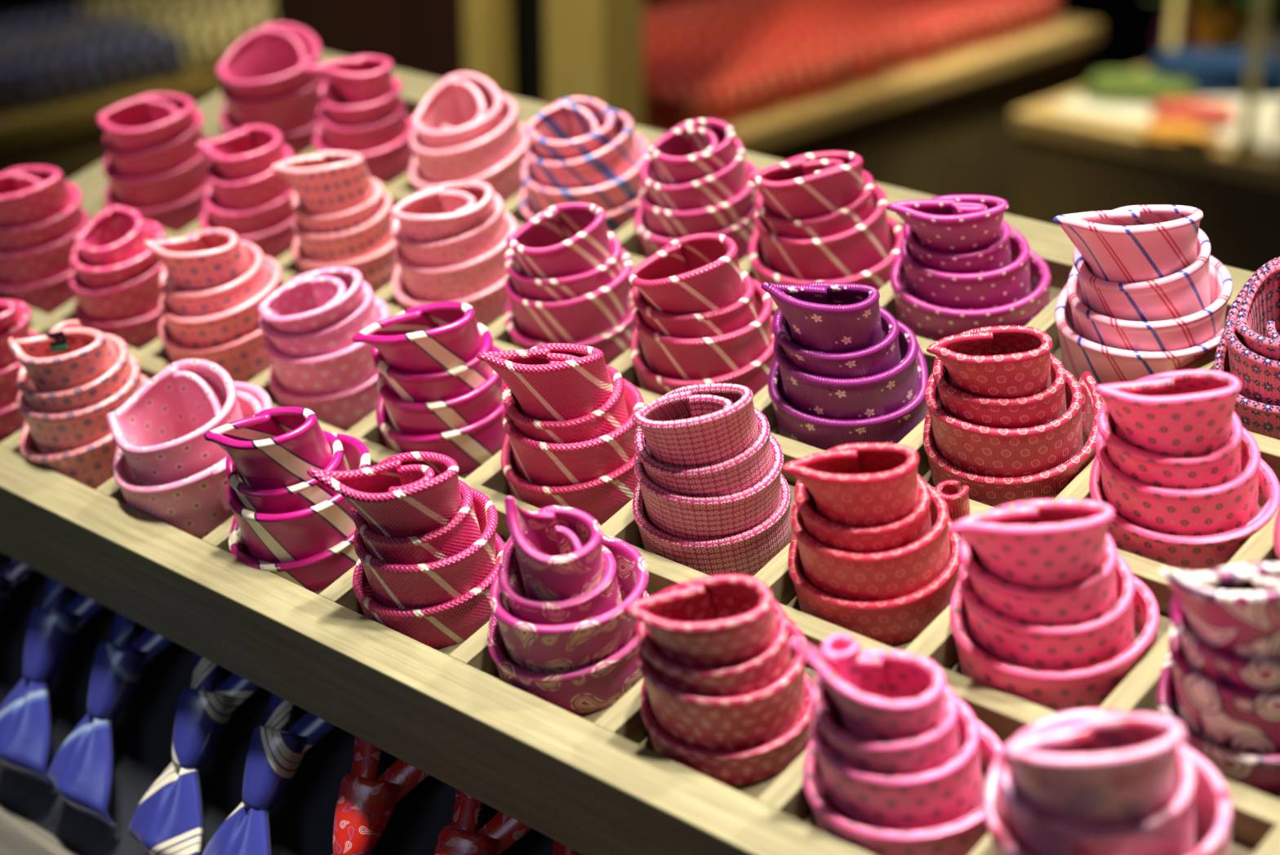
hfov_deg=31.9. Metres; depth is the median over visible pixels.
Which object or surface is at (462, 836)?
tie
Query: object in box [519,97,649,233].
tie
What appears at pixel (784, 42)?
tie
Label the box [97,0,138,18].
tie
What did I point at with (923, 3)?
tie
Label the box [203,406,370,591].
tie
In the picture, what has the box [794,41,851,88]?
tie
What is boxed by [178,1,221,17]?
tie
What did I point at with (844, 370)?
tie
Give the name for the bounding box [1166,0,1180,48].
pole
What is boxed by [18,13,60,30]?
tie
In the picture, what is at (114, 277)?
tie
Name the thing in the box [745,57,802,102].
tie
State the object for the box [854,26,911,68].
tie
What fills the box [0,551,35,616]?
tie
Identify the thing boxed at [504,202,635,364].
tie
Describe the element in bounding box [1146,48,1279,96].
folded cloth
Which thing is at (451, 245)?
tie
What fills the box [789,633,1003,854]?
tie
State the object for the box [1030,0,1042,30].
tie
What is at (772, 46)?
tie
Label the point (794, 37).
tie
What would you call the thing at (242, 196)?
tie
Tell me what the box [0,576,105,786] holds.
tie
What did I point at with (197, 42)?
tie
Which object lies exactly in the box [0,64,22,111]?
tie
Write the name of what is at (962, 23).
tie
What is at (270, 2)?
tie
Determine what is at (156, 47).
tie
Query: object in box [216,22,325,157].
tie
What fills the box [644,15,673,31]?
tie
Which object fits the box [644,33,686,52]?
tie
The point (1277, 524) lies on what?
tie
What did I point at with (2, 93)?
tie
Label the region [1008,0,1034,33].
tie
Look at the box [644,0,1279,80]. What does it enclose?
wall
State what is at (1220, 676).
tie
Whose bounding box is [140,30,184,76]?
tie
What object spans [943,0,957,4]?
tie
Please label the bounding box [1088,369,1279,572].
tie
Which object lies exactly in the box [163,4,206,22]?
tie
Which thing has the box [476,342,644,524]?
tie
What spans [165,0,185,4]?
tie
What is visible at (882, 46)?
tie
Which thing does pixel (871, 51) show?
tie
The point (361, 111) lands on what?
tie
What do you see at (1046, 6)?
tie
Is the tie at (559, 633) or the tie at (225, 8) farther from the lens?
the tie at (225, 8)
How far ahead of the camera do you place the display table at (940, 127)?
3.11 m
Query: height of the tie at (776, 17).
0.052 m
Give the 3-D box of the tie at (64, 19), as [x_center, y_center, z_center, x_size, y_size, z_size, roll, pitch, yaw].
[-0.766,-0.520,2.941,0.076,0.052,0.021,20,30,39]
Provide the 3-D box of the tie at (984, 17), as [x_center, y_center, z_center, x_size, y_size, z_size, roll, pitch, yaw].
[0.460,-0.577,3.204,0.086,0.052,0.022,18,29,37]
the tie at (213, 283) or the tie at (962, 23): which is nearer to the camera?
the tie at (213, 283)
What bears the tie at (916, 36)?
on the display table at (940, 127)
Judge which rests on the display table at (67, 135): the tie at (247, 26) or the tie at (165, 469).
the tie at (247, 26)
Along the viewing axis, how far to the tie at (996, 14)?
3.20 m
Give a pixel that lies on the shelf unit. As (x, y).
(549, 52)
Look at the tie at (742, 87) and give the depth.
2.81 m
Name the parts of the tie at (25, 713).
blade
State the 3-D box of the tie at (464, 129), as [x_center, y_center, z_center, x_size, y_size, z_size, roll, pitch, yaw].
[-0.102,-0.175,1.387,0.080,0.084,0.072,-12,26,-26]
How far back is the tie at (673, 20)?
3.14 m
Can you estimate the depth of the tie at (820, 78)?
2.92 m
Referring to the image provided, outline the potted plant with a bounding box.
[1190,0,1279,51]
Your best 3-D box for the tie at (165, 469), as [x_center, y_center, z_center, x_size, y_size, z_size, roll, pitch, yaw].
[-0.226,0.013,1.159,0.086,0.083,0.085,-13,26,-28]
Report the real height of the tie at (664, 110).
0.052 m
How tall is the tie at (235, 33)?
0.052 m
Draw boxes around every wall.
[0,0,97,19]
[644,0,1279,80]
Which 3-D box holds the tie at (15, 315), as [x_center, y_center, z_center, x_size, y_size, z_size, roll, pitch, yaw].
[-0.365,-0.037,1.275,0.062,0.083,0.060,-15,27,-32]
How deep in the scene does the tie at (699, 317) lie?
1.14 m
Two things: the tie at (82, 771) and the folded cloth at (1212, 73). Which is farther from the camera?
the folded cloth at (1212, 73)
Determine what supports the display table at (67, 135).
on the floor
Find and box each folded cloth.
[1081,71,1196,104]
[1139,121,1220,144]
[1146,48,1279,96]
[1150,100,1235,127]
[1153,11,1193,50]
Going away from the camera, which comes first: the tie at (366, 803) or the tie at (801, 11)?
the tie at (366, 803)
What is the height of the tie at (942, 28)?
0.052 m
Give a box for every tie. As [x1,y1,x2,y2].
[0,58,44,107]
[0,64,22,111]
[0,76,4,115]
[0,165,88,314]
[0,299,38,439]
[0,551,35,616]
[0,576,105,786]
[1,15,43,33]
[7,320,149,489]
[15,54,62,102]
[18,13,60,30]
[32,50,78,99]
[37,9,78,26]
[47,612,173,827]
[53,6,95,23]
[53,47,97,96]
[68,43,113,91]
[69,205,164,348]
[79,1,123,20]
[84,40,130,86]
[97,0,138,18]
[97,92,209,233]
[102,36,148,82]
[106,16,148,34]
[106,359,272,539]
[119,33,165,79]
[128,653,260,854]
[129,9,172,32]
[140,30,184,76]
[143,228,281,382]
[149,7,191,25]
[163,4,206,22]
[164,24,210,70]
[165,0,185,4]
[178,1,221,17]
[184,21,227,66]
[193,0,237,14]
[196,124,296,259]
[200,17,243,53]
[201,692,337,854]
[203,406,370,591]
[213,14,255,36]
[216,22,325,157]
[217,0,252,12]
[228,11,273,30]
[245,8,274,22]
[257,266,390,430]
[262,5,273,11]
[267,0,273,5]
[270,151,397,293]
[304,55,413,184]
[306,451,505,648]
[332,736,429,854]
[351,302,506,475]
[390,180,517,327]
[408,72,528,203]
[434,788,533,854]
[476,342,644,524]
[487,496,648,715]
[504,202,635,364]
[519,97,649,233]
[553,840,582,854]
[622,573,813,786]
[624,232,775,395]
[631,383,793,575]
[634,118,758,262]
[644,11,684,27]
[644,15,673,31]
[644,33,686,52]
[644,39,671,55]
[644,87,693,133]
[645,7,697,21]
[648,83,706,119]
[657,4,708,21]
[661,78,718,119]
[671,1,722,17]
[678,75,736,124]
[690,71,749,119]
[692,44,745,64]
[699,40,755,58]
[704,67,761,115]
[713,39,769,57]
[720,63,776,111]
[722,11,774,26]
[728,60,786,106]
[729,34,783,53]
[737,8,789,25]
[737,31,792,49]
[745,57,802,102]
[747,151,903,289]
[749,5,799,18]
[754,28,808,45]
[758,53,814,98]
[759,2,810,15]
[760,281,928,450]
[763,25,818,39]
[770,0,821,15]
[772,48,829,96]
[782,442,970,644]
[786,45,841,92]
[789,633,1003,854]
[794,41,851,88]
[808,38,863,83]
[822,35,879,79]
[832,31,887,76]
[838,0,855,6]
[838,6,890,22]
[843,28,897,72]
[850,3,902,19]
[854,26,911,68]
[859,0,911,16]
[867,22,921,66]
[871,0,923,11]
[883,19,937,62]
[886,194,1051,341]
[891,16,946,58]
[900,0,933,9]
[902,13,956,55]
[911,9,967,52]
[923,325,1102,506]
[924,0,946,7]
[924,7,977,48]
[936,4,991,45]
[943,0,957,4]
[948,0,1002,43]
[948,498,1159,712]
[958,0,1012,39]
[983,0,1022,36]
[983,708,1231,854]
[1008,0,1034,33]
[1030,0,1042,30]
[1037,0,1053,26]
[1049,0,1060,22]
[1053,204,1232,385]
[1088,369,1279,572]
[1156,562,1279,792]
[1213,256,1279,439]
[1273,494,1279,563]
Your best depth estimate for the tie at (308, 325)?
1.20 m
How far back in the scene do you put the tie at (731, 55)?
2.95 m
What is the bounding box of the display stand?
[0,552,554,854]
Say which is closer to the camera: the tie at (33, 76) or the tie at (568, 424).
the tie at (568, 424)
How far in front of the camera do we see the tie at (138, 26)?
2.88 m
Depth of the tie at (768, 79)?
2.84 m
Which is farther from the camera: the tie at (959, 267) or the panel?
the panel
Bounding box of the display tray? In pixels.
[0,50,1279,854]
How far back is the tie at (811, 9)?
3.21 m
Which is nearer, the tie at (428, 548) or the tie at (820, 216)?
the tie at (428, 548)
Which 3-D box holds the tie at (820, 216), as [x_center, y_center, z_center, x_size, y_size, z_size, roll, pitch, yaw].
[0.103,-0.110,1.220,0.088,0.094,0.085,1,23,2]
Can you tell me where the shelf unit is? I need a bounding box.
[272,0,644,127]
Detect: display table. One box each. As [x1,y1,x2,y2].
[0,66,221,181]
[728,15,1102,215]
[1010,19,1279,272]
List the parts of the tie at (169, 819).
blade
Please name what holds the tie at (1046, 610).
in the display tray
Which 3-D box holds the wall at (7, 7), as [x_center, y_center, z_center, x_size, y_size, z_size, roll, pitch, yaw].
[-3.202,-1.787,4.218,0.100,3.000,7.300,19,30,38]
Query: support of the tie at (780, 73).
on the display table at (940, 127)
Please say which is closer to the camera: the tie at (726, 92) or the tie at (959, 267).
the tie at (959, 267)
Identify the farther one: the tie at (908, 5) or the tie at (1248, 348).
the tie at (908, 5)
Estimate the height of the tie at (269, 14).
0.052 m
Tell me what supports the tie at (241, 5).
on the display table at (67, 135)
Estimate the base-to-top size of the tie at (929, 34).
0.052 m
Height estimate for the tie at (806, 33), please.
0.052 m
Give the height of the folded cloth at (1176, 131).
0.012 m
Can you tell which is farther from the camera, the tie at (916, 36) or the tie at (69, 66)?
the tie at (916, 36)
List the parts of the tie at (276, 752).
blade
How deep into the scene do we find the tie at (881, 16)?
3.17 m
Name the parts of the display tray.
rail, rail, rail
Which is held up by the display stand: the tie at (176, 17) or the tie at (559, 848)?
the tie at (559, 848)
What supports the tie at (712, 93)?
on the display table at (940, 127)
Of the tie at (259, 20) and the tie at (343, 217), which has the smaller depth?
the tie at (343, 217)
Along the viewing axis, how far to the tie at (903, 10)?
3.21 m
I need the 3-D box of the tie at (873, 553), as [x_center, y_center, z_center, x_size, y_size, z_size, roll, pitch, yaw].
[0.106,0.043,0.999,0.079,0.093,0.085,5,23,11]
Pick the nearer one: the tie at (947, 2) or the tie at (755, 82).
the tie at (755, 82)
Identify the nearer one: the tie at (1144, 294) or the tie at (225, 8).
the tie at (1144, 294)
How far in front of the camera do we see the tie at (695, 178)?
1.25 m
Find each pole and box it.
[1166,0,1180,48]
[1231,0,1268,151]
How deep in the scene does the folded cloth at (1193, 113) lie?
2.96 m
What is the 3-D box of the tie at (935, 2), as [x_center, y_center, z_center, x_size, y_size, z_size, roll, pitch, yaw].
[0.408,-0.609,3.280,0.085,0.052,0.021,20,30,40]
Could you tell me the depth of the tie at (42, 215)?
1.36 m
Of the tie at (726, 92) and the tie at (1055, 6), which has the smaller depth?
the tie at (726, 92)
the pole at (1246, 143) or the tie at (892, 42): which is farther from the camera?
the tie at (892, 42)
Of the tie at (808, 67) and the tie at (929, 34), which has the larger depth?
the tie at (929, 34)
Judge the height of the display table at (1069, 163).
0.700 m
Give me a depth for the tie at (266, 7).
2.97 m
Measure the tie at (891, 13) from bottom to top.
0.052 m
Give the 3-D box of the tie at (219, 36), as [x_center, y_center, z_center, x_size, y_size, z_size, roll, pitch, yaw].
[-0.559,-0.493,2.875,0.076,0.052,0.021,20,30,39]
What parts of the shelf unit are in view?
panel, panel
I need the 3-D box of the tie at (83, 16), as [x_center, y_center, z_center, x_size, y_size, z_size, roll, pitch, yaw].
[-0.749,-0.528,2.958,0.075,0.052,0.020,19,29,37]
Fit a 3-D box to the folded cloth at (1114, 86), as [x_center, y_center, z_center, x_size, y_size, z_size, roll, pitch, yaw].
[0.695,-0.471,3.106,0.150,0.022,0.122,9,24,20]
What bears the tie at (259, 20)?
on the display table at (67, 135)
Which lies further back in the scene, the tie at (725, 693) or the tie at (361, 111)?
the tie at (361, 111)
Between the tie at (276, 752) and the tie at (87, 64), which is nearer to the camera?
the tie at (276, 752)
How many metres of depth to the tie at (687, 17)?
3.17 m
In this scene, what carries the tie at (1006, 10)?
on the display table at (940, 127)
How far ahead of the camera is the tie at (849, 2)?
3.26 m
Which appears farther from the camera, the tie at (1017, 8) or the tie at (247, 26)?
the tie at (1017, 8)
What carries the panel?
on the display table at (1069, 163)
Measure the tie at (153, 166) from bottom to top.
0.089 m
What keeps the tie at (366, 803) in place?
on the display stand
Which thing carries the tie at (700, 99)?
on the display table at (940, 127)
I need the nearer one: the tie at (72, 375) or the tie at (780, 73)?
the tie at (72, 375)
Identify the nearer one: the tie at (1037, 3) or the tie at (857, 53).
the tie at (857, 53)
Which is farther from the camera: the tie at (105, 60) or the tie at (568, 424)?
the tie at (105, 60)
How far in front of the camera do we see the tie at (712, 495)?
1.02 m
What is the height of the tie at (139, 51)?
0.052 m
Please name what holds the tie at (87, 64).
on the display table at (67, 135)
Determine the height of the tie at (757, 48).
0.052 m
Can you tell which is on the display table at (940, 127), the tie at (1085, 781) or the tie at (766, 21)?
the tie at (766, 21)
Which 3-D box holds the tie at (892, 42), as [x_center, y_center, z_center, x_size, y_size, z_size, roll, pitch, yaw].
[0.313,-0.515,3.057,0.085,0.052,0.021,20,30,39]
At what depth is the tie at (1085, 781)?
0.79 m
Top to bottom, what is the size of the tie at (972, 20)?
0.052 m
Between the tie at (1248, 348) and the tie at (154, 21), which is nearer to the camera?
the tie at (1248, 348)
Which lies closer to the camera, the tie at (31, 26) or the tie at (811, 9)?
the tie at (31, 26)
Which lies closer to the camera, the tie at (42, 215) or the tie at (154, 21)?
the tie at (42, 215)
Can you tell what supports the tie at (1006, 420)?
in the display tray
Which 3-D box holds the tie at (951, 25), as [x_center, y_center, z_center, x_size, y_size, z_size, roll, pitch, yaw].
[0.405,-0.553,3.148,0.085,0.052,0.021,21,31,40]
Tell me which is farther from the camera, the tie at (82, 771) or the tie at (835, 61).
the tie at (835, 61)
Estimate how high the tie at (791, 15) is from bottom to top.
0.052 m
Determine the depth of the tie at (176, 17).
2.93 m
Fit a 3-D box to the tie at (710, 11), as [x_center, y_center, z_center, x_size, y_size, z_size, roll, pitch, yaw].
[0.080,-0.582,3.217,0.086,0.052,0.020,19,29,38]
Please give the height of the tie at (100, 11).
0.052 m
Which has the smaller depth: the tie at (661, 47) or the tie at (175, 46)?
the tie at (175, 46)
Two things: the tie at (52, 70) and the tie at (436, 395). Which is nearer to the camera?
the tie at (436, 395)
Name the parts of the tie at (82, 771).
blade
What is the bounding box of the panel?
[1049,26,1279,155]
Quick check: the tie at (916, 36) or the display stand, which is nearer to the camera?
the display stand
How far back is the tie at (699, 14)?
3.18 m
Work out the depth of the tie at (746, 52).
2.97 m
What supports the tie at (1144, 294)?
in the display tray
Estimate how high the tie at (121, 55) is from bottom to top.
0.052 m
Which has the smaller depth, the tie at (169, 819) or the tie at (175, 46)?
the tie at (169, 819)
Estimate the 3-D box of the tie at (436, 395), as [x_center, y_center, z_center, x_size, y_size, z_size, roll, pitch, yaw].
[-0.102,-0.025,1.161,0.073,0.094,0.080,6,24,14]
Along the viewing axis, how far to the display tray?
1.03 m

